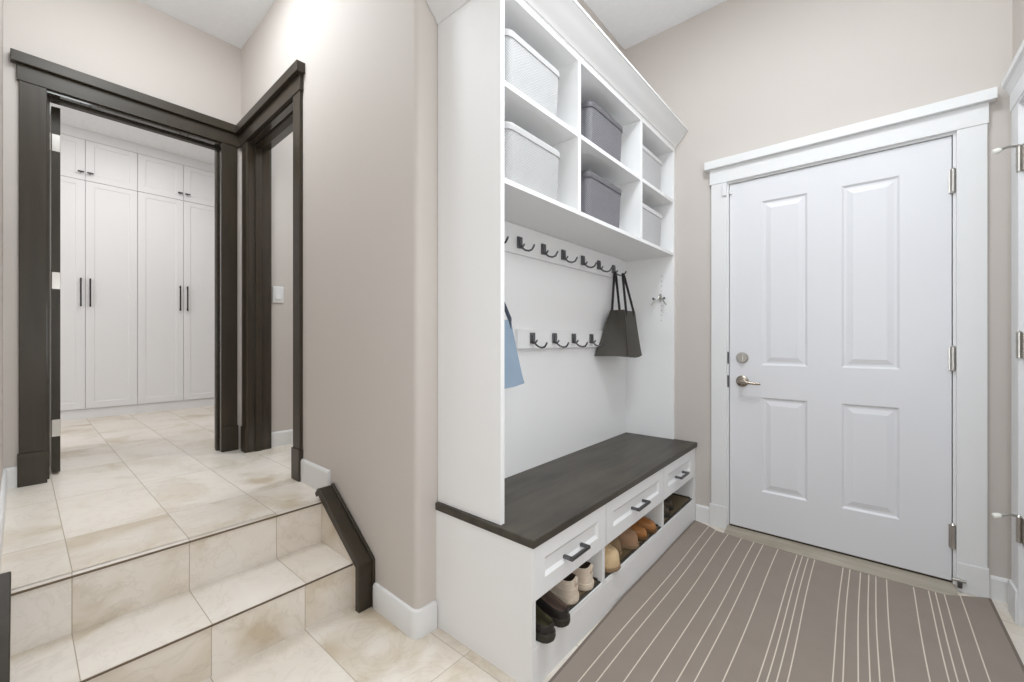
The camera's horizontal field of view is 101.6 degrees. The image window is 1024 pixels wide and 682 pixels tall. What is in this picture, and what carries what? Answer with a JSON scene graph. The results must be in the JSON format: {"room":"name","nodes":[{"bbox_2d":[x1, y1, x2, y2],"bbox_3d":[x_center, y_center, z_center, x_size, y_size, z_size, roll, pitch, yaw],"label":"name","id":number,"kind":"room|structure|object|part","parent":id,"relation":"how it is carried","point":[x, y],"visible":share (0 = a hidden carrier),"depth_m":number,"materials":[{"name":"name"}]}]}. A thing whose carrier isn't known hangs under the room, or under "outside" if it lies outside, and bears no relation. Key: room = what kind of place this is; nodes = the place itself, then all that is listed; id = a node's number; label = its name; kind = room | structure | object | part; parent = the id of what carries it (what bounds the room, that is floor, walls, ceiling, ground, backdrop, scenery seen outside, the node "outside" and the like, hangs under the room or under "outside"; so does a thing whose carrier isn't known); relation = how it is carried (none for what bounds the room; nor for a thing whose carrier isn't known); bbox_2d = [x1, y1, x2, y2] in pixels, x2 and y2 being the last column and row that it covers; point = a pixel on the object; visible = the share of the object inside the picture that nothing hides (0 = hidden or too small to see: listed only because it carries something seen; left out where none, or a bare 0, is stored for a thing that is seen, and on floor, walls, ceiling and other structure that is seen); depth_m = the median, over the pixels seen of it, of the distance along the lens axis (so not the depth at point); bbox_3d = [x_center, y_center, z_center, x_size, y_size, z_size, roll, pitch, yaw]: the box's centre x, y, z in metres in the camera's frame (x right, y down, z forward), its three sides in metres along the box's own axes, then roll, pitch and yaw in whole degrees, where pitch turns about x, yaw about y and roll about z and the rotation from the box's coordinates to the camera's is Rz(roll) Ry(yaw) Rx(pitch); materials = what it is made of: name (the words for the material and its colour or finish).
{"room":"mudroom","nodes":[
{"label":"mudroom","id":0,"kind":"room"},
{"bbox_2d":[0,0,2,488],"bbox_3d":[-2.378,-0.460,0.768,2.040,3.160,1.795,0,0,40],"label":"wall","id":1,"kind":"structure","parent":0,"point":[1,1],"depth_m":1.92,"materials":[{"name":"beige paint"}]},
{"bbox_2d":[0,571,10,681],"bbox_3d":[-1.381,0.898,1.125,0.406,0.443,0.038,0,0,40],"label":"trim","id":2,"kind":"structure","parent":1,"relation":"attached to","point":[5,578],"depth_m":1.15,"materials":[{"name":"wood"}]},
{"bbox_2d":[0,466,16,571],"bbox_3d":[-2.053,0.698,1.700,1.330,0.105,0.047,0,0,40],"label":"baseboard","id":3,"kind":"structure","parent":1,"relation":"attached to","point":[9,476],"depth_m":1.84,"materials":[{"name":"white paint"}]},
{"bbox_2d":[3,0,240,467],"bbox_3d":[-2.773,-0.645,1.972,0.120,2.790,2.820,0,0,40],"label":"wall","id":4,"kind":"structure","parent":0,"point":[135,45],"depth_m":2.39,"materials":[{"name":"beige paint"}]},
{"bbox_2d":[50,106,59,472],"bbox_3d":[-2.874,-0.289,2.568,0.794,2.055,0.097,0,0,40],"label":"door","id":5,"kind":"structure","parent":4,"relation":"in","point":[55,112],"depth_m":2.35,"materials":[{"name":"brown wood"}]},
{"bbox_2d":[10,48,304,487],"bbox_3d":[-1.832,-0.364,2.279,1.198,2.228,1.170,0,0,40],"label":"door frame","id":6,"kind":"structure","parent":4,"relation":"attached to","point":[42,82],"depth_m":2.44,"materials":[{"name":"brown wood"}]},
{"bbox_3d":[-2.504,-0.380,2.182,0.018,1.919,0.096,0,0,40],"label":"casing","id":7,"kind":"part","parent":6,"relation":"part of","materials":[{"name":"brown wood"}]},
{"bbox_3d":[-2.215,-1.381,2.519,0.022,0.083,1.000,0,0,40],"label":"head casing","id":8,"kind":"part","parent":6,"relation":"part of","materials":[{"name":"brown wood"}]},
{"bbox_3d":[-1.934,-0.380,2.854,0.018,1.919,0.093,0,0,40],"label":"casing","id":9,"kind":"part","parent":6,"relation":"part of","materials":[{"name":"brown wood"}]},
{"bbox_3d":[-1.807,-0.380,2.830,0.083,1.919,0.019,0,0,40],"label":"casing","id":10,"kind":"part","parent":6,"relation":"part of","materials":[{"name":"brown wood"}]},
{"bbox_3d":[-1.503,-1.381,2.560,1.015,0.083,0.022,0,0,41],"label":"head casing","id":11,"kind":"part","parent":6,"relation":"part of","materials":[{"name":"brown wood"}]},
{"bbox_3d":[-1.392,-0.338,2.649,0.945,2.175,0.018,0,0,41],"label":"casing","id":12,"kind":"part","parent":6,"relation":"part of","materials":[{"name":"wood"}]},
{"bbox_3d":[-1.161,-0.380,2.262,0.088,1.919,0.019,0,0,40],"label":"casing","id":13,"kind":"part","parent":6,"relation":"part of","materials":[{"name":"brown wood"}]},
{"bbox_2d":[0,406,319,589],"bbox_3d":[-2.886,0.835,3.137,4.540,0.170,4.450,0,0,40],"label":"landing","id":14,"kind":"object","parent":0,"point":[125,485],"visible":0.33,"depth_m":2.05,"materials":[{"name":"beige tile"}]},
{"bbox_2d":[60,123,137,420],"bbox_3d":[-4.332,-0.644,4.209,0.628,2.789,0.759,0,0,40],"label":"tall cabinet","id":15,"kind":"object","parent":14,"relation":"on","point":[98,172],"visible":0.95,"depth_m":4.09,"materials":[{"name":"white paint"}]},
{"bbox_3d":[-4.252,-1.748,3.893,0.021,0.389,0.376,0,0,40],"label":"door","id":16,"kind":"part","parent":15,"relation":"part of","materials":[{"name":"white paint"}]},
{"bbox_3d":[-4.252,-0.448,3.893,0.021,2.201,0.376,0,0,40],"label":"door","id":17,"kind":"part","parent":15,"relation":"part of","materials":[{"name":"white paint"}]},
{"bbox_3d":[-4.130,-0.469,3.996,0.036,0.273,0.012,0,0,40],"label":"bar handle","id":18,"kind":"part","parent":15,"relation":"part of","materials":[{"name":"black metal"}]},
{"bbox_3d":[-4.088,-0.469,4.045,0.036,0.273,0.012,0,0,40],"label":"bar handle","id":19,"kind":"part","parent":15,"relation":"part of","materials":[{"name":"black metal"}]},
{"bbox_3d":[-4.130,-1.992,4.038,0.019,0.093,0.759,0,0,40],"label":"filler panel","id":20,"kind":"part","parent":15,"relation":"part of","materials":[{"name":"white paint"}]},
{"bbox_3d":[-4.006,-1.748,4.182,0.021,0.389,0.376,0,0,40],"label":"door","id":21,"kind":"part","parent":15,"relation":"part of","materials":[{"name":"white paint"}]},
{"bbox_3d":[-4.006,-0.448,4.182,0.021,2.201,0.376,0,0,40],"label":"door","id":22,"kind":"part","parent":15,"relation":"part of","materials":[{"name":"white paint"}]},
{"bbox_2d":[137,144,214,412],"bbox_3d":[-3.840,-0.644,4.789,0.628,2.789,0.759,0,0,40],"label":"tall cabinet","id":23,"kind":"object","parent":14,"relation":"on","point":[176,193],"visible":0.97,"depth_m":4.55,"materials":[{"name":"white paint"}]},
{"bbox_3d":[-3.760,-1.748,4.472,0.021,0.389,0.376,0,0,40],"label":"door","id":24,"kind":"part","parent":23,"relation":"part of","materials":[{"name":"white paint"}]},
{"bbox_3d":[-3.760,-0.448,4.472,0.021,2.201,0.376,0,0,40],"label":"door","id":25,"kind":"part","parent":23,"relation":"part of","materials":[{"name":"white paint"}]},
{"bbox_3d":[-3.638,-1.992,4.618,0.019,0.093,0.759,0,0,40],"label":"filler panel","id":26,"kind":"part","parent":23,"relation":"part of","materials":[{"name":"white paint"}]},
{"bbox_3d":[-3.515,-1.748,4.762,0.021,0.389,0.376,0,0,40],"label":"door","id":27,"kind":"part","parent":23,"relation":"part of","materials":[{"name":"white paint"}]},
{"bbox_3d":[-3.515,-0.448,4.762,0.021,2.201,0.376,0,0,40],"label":"door","id":28,"kind":"part","parent":23,"relation":"part of","materials":[{"name":"white paint"}]},
{"bbox_2d":[271,132,292,431],"bbox_3d":[-0.605,-0.645,3.044,2.040,2.790,1.640,0,0,40],"label":"wall","id":29,"kind":"structure","parent":0,"point":[282,153],"depth_m":3.00,"materials":[{"name":"beige paint"}]},
{"bbox_2d":[273,286,283,302],"bbox_3d":[-1.665,-0.330,2.973,0.014,0.116,0.073,0,0,40],"label":"light switch","id":30,"kind":"object","parent":29,"relation":"attached to","point":[278,292],"visible":1,"depth_m":2.97,"materials":[{"name":"white paint"}]},
{"bbox_2d":[271,429,292,447],"bbox_3d":[-1.216,0.698,3.503,0.014,0.105,1.490,0,0,40],"label":"baseboard","id":31,"kind":"structure","parent":29,"relation":"attached to","point":[279,438],"depth_m":2.98,"materials":[{"name":"white paint"}]},
{"bbox_2d":[50,0,726,164],"bbox_3d":[-1.910,-2.090,2.309,7.100,0.100,4.750,0,0,40],"label":"ceiling","id":32,"kind":"structure","parent":0,"point":[630,22],"depth_m":2.66,"materials":[{"name":"white paint"}]},
{"bbox_2d":[241,0,624,608],"bbox_3d":[-0.527,-0.460,2.955,2.051,3.160,1.895,0,0,40],"label":"wall","id":33,"kind":"structure","parent":0,"point":[370,93],"depth_m":1.78,"materials":[{"name":"beige paint"}]},
{"bbox_2d":[301,459,330,489],"bbox_3d":[-1.005,0.690,2.128,0.315,0.120,0.014,0,0,41],"label":"baseboard","id":34,"kind":"structure","parent":33,"relation":"attached to","point":[313,475],"depth_m":2.12,"materials":[{"name":"white paint"}]},
{"bbox_2d":[315,483,374,612],"bbox_3d":[-0.753,0.898,1.865,0.406,0.443,0.070,0,0,40],"label":"trim","id":35,"kind":"structure","parent":33,"relation":"attached to","point":[356,546],"depth_m":1.79,"materials":[{"name":"black wood"}]},
{"bbox_2d":[373,582,436,639],"bbox_3d":[-0.439,1.067,1.686,0.301,0.105,0.101,0,0,40],"label":"baseboard","id":36,"kind":"structure","parent":33,"relation":"attached to","point":[416,624],"depth_m":1.61,"materials":[{"name":"white paint"}]},
{"bbox_2d":[202,521,1023,681],"bbox_3d":[-0.100,1.180,0.747,2.320,0.120,4.710,0,0,40],"label":"floor","id":37,"kind":"structure","parent":0,"point":[348,645],"depth_m":1.48,"materials":[{"name":"beige tile"}]},
{"bbox_2d":[10,500,354,681],"bbox_3d":[-1.067,0.922,1.509,0.350,0.395,1.030,0,0,40],"label":"staircase","id":38,"kind":"structure","parent":37,"relation":"on","point":[193,609],"depth_m":1.45,"materials":[{"name":"beige tile"}]},
{"bbox_2d":[436,448,695,681],"bbox_3d":[0.440,0.891,2.116,0.510,0.458,1.680,0,0,40],"label":"base cabinet","id":39,"kind":"object","parent":37,"relation":"on","point":[489,585],"visible":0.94,"depth_m":1.53,"materials":[{"name":"white laminate"}]},
{"bbox_3d":[-0.115,0.891,1.490,0.474,0.458,0.008,0,0,40],"label":"panel","id":40,"kind":"part","parent":39,"relation":"part of","materials":[{"name":"white laminate"}]},
{"bbox_2d":[536,605,555,643],"bbox_3d":[0.031,0.938,1.454,0.278,0.087,0.095,0,0,41],"label":"shoe","id":41,"kind":"object","parent":39,"relation":"in","point":[545,630],"visible":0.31,"depth_m":1.37,"materials":[{"name":"black leather"}]},
{"bbox_2d":[536,590,569,627],"bbox_3d":[0.090,0.938,1.530,0.278,0.087,0.095,0,0,40],"label":"shoe","id":42,"kind":"object","parent":39,"relation":"in","point":[558,610],"visible":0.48,"depth_m":1.47,"materials":[{"name":"black leather"}]},
{"bbox_2d":[435,432,696,548],"bbox_3d":[0.428,0.647,2.121,0.485,0.029,1.686,0,0,40],"label":"bench top","id":43,"kind":"structure","parent":39,"relation":"on","point":[542,501],"depth_m":1.84,"materials":[{"name":"brown wood"}]},
{"bbox_2d":[426,0,687,524],"bbox_3d":[0.385,-0.354,2.112,0.431,1.972,1.756,0,0,40],"label":"cubby unit","id":44,"kind":"object","parent":43,"relation":"on","point":[569,400],"visible":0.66,"depth_m":1.83,"materials":[{"name":"white laminate"}]},
{"bbox_3d":[-0.159,-0.354,1.546,0.333,1.972,0.020,0,0,40],"label":"panel","id":45,"kind":"part","parent":44,"relation":"part of","materials":[{"name":"white laminate"}]},
{"bbox_2d":[504,121,559,200],"bbox_3d":[-0.001,-0.686,1.733,0.269,0.238,0.367,0,0,40],"label":"storage basket","id":46,"kind":"object","parent":44,"relation":"on","point":[530,162],"visible":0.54,"depth_m":1.62,"materials":[{"name":"white plastic"}]},
{"bbox_3d":[-0.001,-0.791,1.733,0.269,0.029,0.367,0,0,40],"label":"lid","id":47,"kind":"part","parent":46,"relation":"part of","materials":[{"name":"white plastic"}]},
{"bbox_2d":[504,28,559,116],"bbox_3d":[-0.002,-1.026,1.732,0.269,0.238,0.367,0,0,40],"label":"storage basket","id":48,"kind":"object","parent":44,"relation":"on","point":[525,69],"visible":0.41,"depth_m":1.62,"materials":[{"name":"white plastic"}]},
{"bbox_3d":[-0.002,-1.130,1.732,0.269,0.029,0.367,0,0,40],"label":"lid","id":49,"kind":"part","parent":48,"relation":"part of","materials":[{"name":"white plastic"}]},
{"bbox_2d":[504,80,577,145],"bbox_3d":[0.011,-0.896,1.729,0.316,0.020,0.480,0,0,40],"label":"shelf","id":50,"kind":"object","parent":44,"relation":"attached to","point":[519,109],"depth_m":1.68,"materials":[{"name":"white laminate"}]},
{"bbox_3d":[0.386,-1.292,2.111,0.429,0.092,1.756,0,0,40],"label":"crown molding","id":51,"kind":"part","parent":44,"relation":"part of","materials":[{"name":"white paint"}]},
{"bbox_2d":[515,329,604,348],"bbox_3d":[0.408,-0.011,2.352,0.115,0.095,1.085,0,0,40],"label":"hook rail","id":52,"kind":"object","parent":44,"relation":"attached to","point":[524,338],"visible":0.82,"depth_m":2.17,"materials":[{"name":"white laminate"}]},
{"bbox_3d":[0.255,-0.354,2.276,0.020,1.972,1.629,0,0,40],"label":"panel","id":53,"kind":"part","parent":44,"relation":"part of","materials":[{"name":"white laminate"}]},
{"bbox_2d":[504,220,626,279],"bbox_3d":[0.269,-0.478,2.189,0.115,0.136,1.514,0,0,40],"label":"hook rail","id":54,"kind":"object","parent":44,"relation":"attached to","point":[518,240],"visible":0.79,"depth_m":2.21,"materials":[{"name":"white laminate"}]},
{"bbox_2d":[504,301,523,388],"bbox_3d":[-0.090,-0.129,1.710,0.142,0.642,0.290,0,0,40],"label":"tote bag","id":55,"kind":"object","parent":54,"relation":"hanging from","point":[513,377],"visible":0.26,"depth_m":1.74,"materials":[{"name":"blue fabric"}]},
{"bbox_2d":[595,271,641,357],"bbox_3d":[0.671,-0.173,2.607,0.166,0.554,0.329,0,0,40],"label":"tote bag","id":56,"kind":"object","parent":54,"relation":"hanging from","point":[620,336],"visible":1,"depth_m":2.58,"materials":[{"name":"black fabric"}]},
{"bbox_3d":[0.387,-1.228,2.164,0.326,0.023,1.629,0,0,40],"label":"panel","id":57,"kind":"part","parent":44,"relation":"part of","materials":[{"name":"white laminate"}]},
{"bbox_2d":[504,178,673,261],"bbox_3d":[0.387,-0.557,2.164,0.326,0.019,1.629,0,0,40],"label":"shelf","id":58,"kind":"object","parent":44,"relation":"attached to","point":[526,207],"depth_m":2.00,"materials":[{"name":"white laminate"}]},
{"bbox_2d":[581,171,621,227],"bbox_3d":[0.379,-0.686,2.181,0.269,0.238,0.367,0,0,40],"label":"storage basket","id":59,"kind":"object","parent":44,"relation":"on","point":[600,199],"visible":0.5,"depth_m":2.04,"materials":[{"name":"grey plastic"}]},
{"bbox_3d":[0.379,-0.791,2.181,0.269,0.029,0.367,0,0,40],"label":"lid","id":60,"kind":"part","parent":59,"relation":"part of","materials":[{"name":"grey plastic"}]},
{"bbox_2d":[581,101,622,161],"bbox_3d":[0.388,-1.026,2.192,0.269,0.238,0.367,0,0,40],"label":"storage basket","id":61,"kind":"object","parent":44,"relation":"on","point":[597,126],"visible":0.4,"depth_m":2.05,"materials":[{"name":"grey plastic"}]},
{"bbox_3d":[0.388,-1.130,2.192,0.269,0.029,0.367,0,0,40],"label":"lid","id":62,"kind":"part","parent":61,"relation":"part of","materials":[{"name":"grey plastic"}]},
{"bbox_2d":[581,135,640,185],"bbox_3d":[0.385,-0.896,2.165,0.321,0.020,0.624,0,0,40],"label":"shelf","id":63,"kind":"object","parent":44,"relation":"attached to","point":[594,159],"depth_m":2.13,"materials":[{"name":"white laminate"}]},
{"bbox_3d":[0.913,-0.354,2.800,0.346,1.972,0.023,0,0,40],"label":"panel","id":64,"kind":"part","parent":44,"relation":"part of","materials":[{"name":"white laminate"}]},
{"bbox_2d":[642,203,661,245],"bbox_3d":[0.754,-0.686,2.623,0.269,0.238,0.367,0,0,40],"label":"storage basket","id":65,"kind":"object","parent":44,"relation":"on","point":[651,219],"visible":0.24,"depth_m":2.53,"materials":[{"name":"grey plastic"}]},
{"bbox_3d":[0.754,-0.791,2.623,0.269,0.029,0.367,0,0,40],"label":"lid","id":66,"kind":"part","parent":65,"relation":"part of","materials":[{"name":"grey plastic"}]},
{"bbox_2d":[642,145,661,189],"bbox_3d":[0.754,-1.026,2.623,0.269,0.238,0.367,0,0,40],"label":"storage basket","id":67,"kind":"object","parent":44,"relation":"on","point":[651,165],"visible":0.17,"depth_m":2.53,"materials":[{"name":"grey plastic"}]},
{"bbox_3d":[0.754,-1.130,2.623,0.269,0.029,0.367,0,0,40],"label":"lid","id":68,"kind":"part","parent":67,"relation":"part of","materials":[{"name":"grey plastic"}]},
{"bbox_2d":[642,178,672,207],"bbox_3d":[0.758,-0.896,2.603,0.325,0.020,0.480,0,0,40],"label":"shelf","id":69,"kind":"object","parent":44,"relation":"attached to","point":[652,197],"depth_m":2.59,"materials":[{"name":"white laminate"}]},
{"bbox_2d":[651,294,665,304],"bbox_3d":[0.959,-0.270,2.715,0.106,0.077,0.048,0,0,40],"label":"coat hook","id":70,"kind":"object","parent":44,"relation":"attached to","point":[660,295],"visible":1,"depth_m":2.72,"materials":[{"name":"silver metal"}]},
{"bbox_3d":[0.219,0.750,1.524,0.018,0.171,0.486,0,0,40],"label":"drawer","id":71,"kind":"part","parent":39,"relation":"part of","materials":[{"name":"white laminate"}]},
{"bbox_3d":[0.236,0.763,1.511,0.040,0.012,0.126,0,0,40],"label":"drawer pull","id":72,"kind":"part","parent":39,"relation":"part of","materials":[{"name":"black metal"}]},
{"bbox_2d":[568,577,600,610],"bbox_3d":[0.109,0.975,1.742,0.448,0.016,0.252,0,0,40],"label":"tray","id":73,"kind":"object","parent":39,"relation":"in","point":[582,594],"visible":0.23,"depth_m":1.61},
{"bbox_2d":[550,573,578,604],"bbox_3d":[0.143,0.914,1.636,0.263,0.118,0.109,0,0,40],"label":"sneaker","id":74,"kind":"object","parent":73,"relation":"on","point":[566,590],"visible":0.3,"depth_m":1.55,"materials":[{"name":"beige leather"}]},
{"bbox_2d":[572,561,593,590],"bbox_3d":[0.215,0.914,1.722,0.263,0.118,0.109,0,0,40],"label":"sneaker","id":75,"kind":"object","parent":73,"relation":"on","point":[584,572],"visible":0.3,"depth_m":1.63,"materials":[{"name":"beige leather"}]},
{"bbox_3d":[0.600,1.056,1.980,0.021,0.128,1.678,0,0,40],"label":"board","id":76,"kind":"part","parent":39,"relation":"part of","materials":[{"name":"white laminate"}]},
{"bbox_2d":[605,524,660,577],"bbox_3d":[0.408,0.975,2.095,0.448,0.016,0.632,0,0,40],"label":"tray","id":77,"kind":"object","parent":39,"relation":"in","point":[627,553],"visible":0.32,"depth_m":1.93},
{"bbox_2d":[605,544,620,572],"bbox_3d":[0.354,0.922,1.858,0.268,0.103,0.130,0,0,40],"label":"slipper","id":78,"kind":"object","parent":77,"relation":"on","point":[612,561],"visible":0.31,"depth_m":1.76,"materials":[{"name":"beige fabric"}]},
{"bbox_2d":[609,537,622,555],"bbox_3d":[0.396,0.925,1.982,0.268,0.096,0.112,0,0,40],"label":"moccasin","id":79,"kind":"object","parent":77,"relation":"on","point":[616,542],"visible":0.16,"depth_m":1.90,"materials":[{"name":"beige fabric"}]},
{"bbox_2d":[618,527,638,548],"bbox_3d":[0.493,0.925,2.050,0.268,0.096,0.112,0,0,41],"label":"moccasin","id":80,"kind":"object","parent":77,"relation":"on","point":[628,538],"visible":0.37,"depth_m":1.96,"materials":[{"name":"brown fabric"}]},
{"bbox_2d":[630,522,647,540],"bbox_3d":[0.557,0.932,2.137,0.283,0.083,0.099,0,0,41],"label":"shoe","id":81,"kind":"object","parent":77,"relation":"on","point":[641,532],"visible":0.2,"depth_m":2.05,"materials":[{"name":"brown leather"}]},
{"bbox_2d":[636,516,656,532],"bbox_3d":[0.629,0.932,2.213,0.283,0.083,0.099,0,0,41],"label":"shoe","id":82,"kind":"object","parent":77,"relation":"on","point":[648,524],"visible":0.31,"depth_m":2.13,"materials":[{"name":"brown leather"}]},
{"bbox_3d":[0.584,0.750,1.954,0.018,0.171,0.632,0,0,40],"label":"drawer","id":83,"kind":"part","parent":39,"relation":"part of","materials":[{"name":"white laminate"}]},
{"bbox_3d":[0.600,0.763,1.942,0.040,0.012,0.132,0,0,40],"label":"drawer pull","id":84,"kind":"part","parent":39,"relation":"part of","materials":[{"name":"black metal"}]},
{"bbox_2d":[664,493,691,524],"bbox_3d":[0.786,0.975,2.541,0.448,0.016,0.492,0,0,40],"label":"tray","id":85,"kind":"object","parent":39,"relation":"in","point":[679,501],"visible":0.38,"depth_m":2.52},
{"bbox_2d":[664,505,669,517],"bbox_3d":[0.762,0.936,2.391,0.278,0.075,0.105,0,0,33],"label":"shoe","id":86,"kind":"object","parent":85,"relation":"on","point":[666,510],"visible":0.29,"depth_m":2.31,"materials":[{"name":"brown leather"}]},
{"bbox_2d":[664,498,673,510],"bbox_3d":[0.819,0.936,2.490,0.278,0.075,0.105,0,0,35],"label":"shoe","id":87,"kind":"object","parent":85,"relation":"on","point":[667,502],"visible":0.23,"depth_m":2.40,"materials":[{"name":"brown leather"}]},
{"bbox_3d":[0.954,0.750,2.390,0.018,0.171,0.501,0,0,40],"label":"drawer","id":88,"kind":"part","parent":39,"relation":"part of","materials":[{"name":"white laminate"}]},
{"bbox_3d":[0.970,0.763,2.377,0.040,0.012,0.132,0,0,40],"label":"drawer pull","id":89,"kind":"part","parent":39,"relation":"part of","materials":[{"name":"black metal"}]},
{"bbox_2d":[548,520,1023,681],"bbox_3d":[0.822,1.114,1.276,1.221,0.012,2.410,0,0,40],"label":"area rug","id":90,"kind":"object","parent":37,"relation":"on","point":[715,606],"visible":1,"depth_m":1.61,"materials":[{"name":"grey fabric"}]},
{"bbox_2d":[625,0,1012,579],"bbox_3d":[1.548,-0.460,2.358,1.890,3.160,0.120,0,0,40],"label":"wall","id":91,"kind":"structure","parent":0,"point":[741,76],"depth_m":2.24,"materials":[{"name":"beige paint"}]},
{"bbox_2d":[730,136,955,582],"bbox_3d":[1.648,0.084,2.184,0.931,2.032,0.109,0,0,40],"label":"door","id":92,"kind":"structure","parent":91,"relation":"in","point":[843,355],"depth_m":2.13,"materials":[{"name":"white paint"}]},
{"bbox_2d":[722,183,731,195],"bbox_3d":[1.280,-0.900,2.483,0.058,0.070,0.021,0,0,6],"label":"sensor","id":93,"kind":"object","parent":92,"relation":"attached to","point":[723,185],"visible":1,"depth_m":2.48,"materials":[{"name":"white paint"}]},
{"bbox_3d":[1.357,0.235,2.402,0.134,0.066,0.066,0,0,40],"label":"lever handle","id":94,"kind":"part","parent":92,"relation":"part of","materials":[{"name":"silver metal"}]},
{"bbox_2d":[696,504,1008,602],"bbox_3d":[1.641,1.070,2.192,1.287,0.100,0.014,0,0,40],"label":"baseboard","id":95,"kind":"structure","parent":91,"relation":"attached to","point":[998,586],"depth_m":1.80,"materials":[{"name":"white paint"}]},
{"bbox_2d":[704,40,1023,626],"bbox_3d":[1.358,0.017,1.733,1.330,2.206,1.280,0,0,40],"label":"door frame","id":96,"kind":"structure","parent":91,"relation":"attached to","point":[965,118],"depth_m":1.86,"materials":[{"name":"white paint"}]},
{"bbox_3d":[1.251,0.021,2.518,0.086,1.934,0.022,0,0,40],"label":"casing","id":97,"kind":"part","parent":96,"relation":"part of","materials":[{"name":"white paint"}]},
{"bbox_3d":[1.290,0.170,2.492,0.011,0.210,0.002,0,0,40],"label":"strike plate","id":98,"kind":"part","parent":96,"relation":"part of","materials":[{"name":"silver metal"}]},
{"bbox_3d":[1.642,-0.991,2.183,1.134,0.090,0.025,0,0,40],"label":"head casing","id":99,"kind":"part","parent":96,"relation":"part of","materials":[{"name":"white paint"}]},
{"bbox_3d":[2.037,0.021,1.851,0.093,1.934,0.022,0,0,40],"label":"casing","id":100,"kind":"part","parent":96,"relation":"part of","materials":[{"name":"white paint"}]},
{"bbox_3d":[2.037,0.021,1.680,0.020,1.934,0.092,0,0,40],"label":"casing","id":101,"kind":"part","parent":96,"relation":"part of","materials":[{"name":"white paint"}]},
{"bbox_3d":[1.727,-0.991,1.316,0.023,0.090,1.068,0,0,40],"label":"head casing","id":102,"kind":"part","parent":96,"relation":"part of","materials":[{"name":"white paint"}]},
{"bbox_2d":[951,577,965,588],"bbox_3d":[1.988,1.078,1.856,0.044,0.036,0.019,0,0,40],"label":"door stop","id":103,"kind":"object","parent":91,"relation":"attached to","point":[960,582],"visible":1,"depth_m":1.85,"materials":[{"name":"silver metal"}]},
{"bbox_3d":[1.990,1.066,1.859,0.044,0.012,0.013,0,0,40],"label":"arm","id":104,"kind":"part","parent":103,"relation":"part of","materials":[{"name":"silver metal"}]},
{"bbox_2d":[1013,0,1023,58],"bbox_3d":[0.699,-0.460,-0.009,0.123,3.160,4.590,0,0,40],"label":"wall","id":105,"kind":"structure","parent":0,"point":[1018,5],"depth_m":1.72,"materials":[{"name":"beige paint"}]},
{"bbox_2d":[991,143,1023,545],"bbox_3d":[1.722,0.088,1.334,0.130,2.040,0.844,0,0,40],"label":"door hinges","id":106,"kind":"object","parent":105,"relation":"in","point":[1019,154],"depth_m":1.64,"materials":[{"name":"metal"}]},
{"bbox_3d":[1.969,0.692,1.654,0.058,0.018,0.010,0,0,25],"label":"stop arm","id":107,"kind":"part","parent":106,"relation":"part of","materials":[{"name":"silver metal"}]},
{"bbox_3d":[1.969,-0.766,1.654,0.058,0.018,0.010,0,0,25],"label":"stop arm","id":108,"kind":"part","parent":106,"relation":"part of","materials":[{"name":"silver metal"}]}
]}

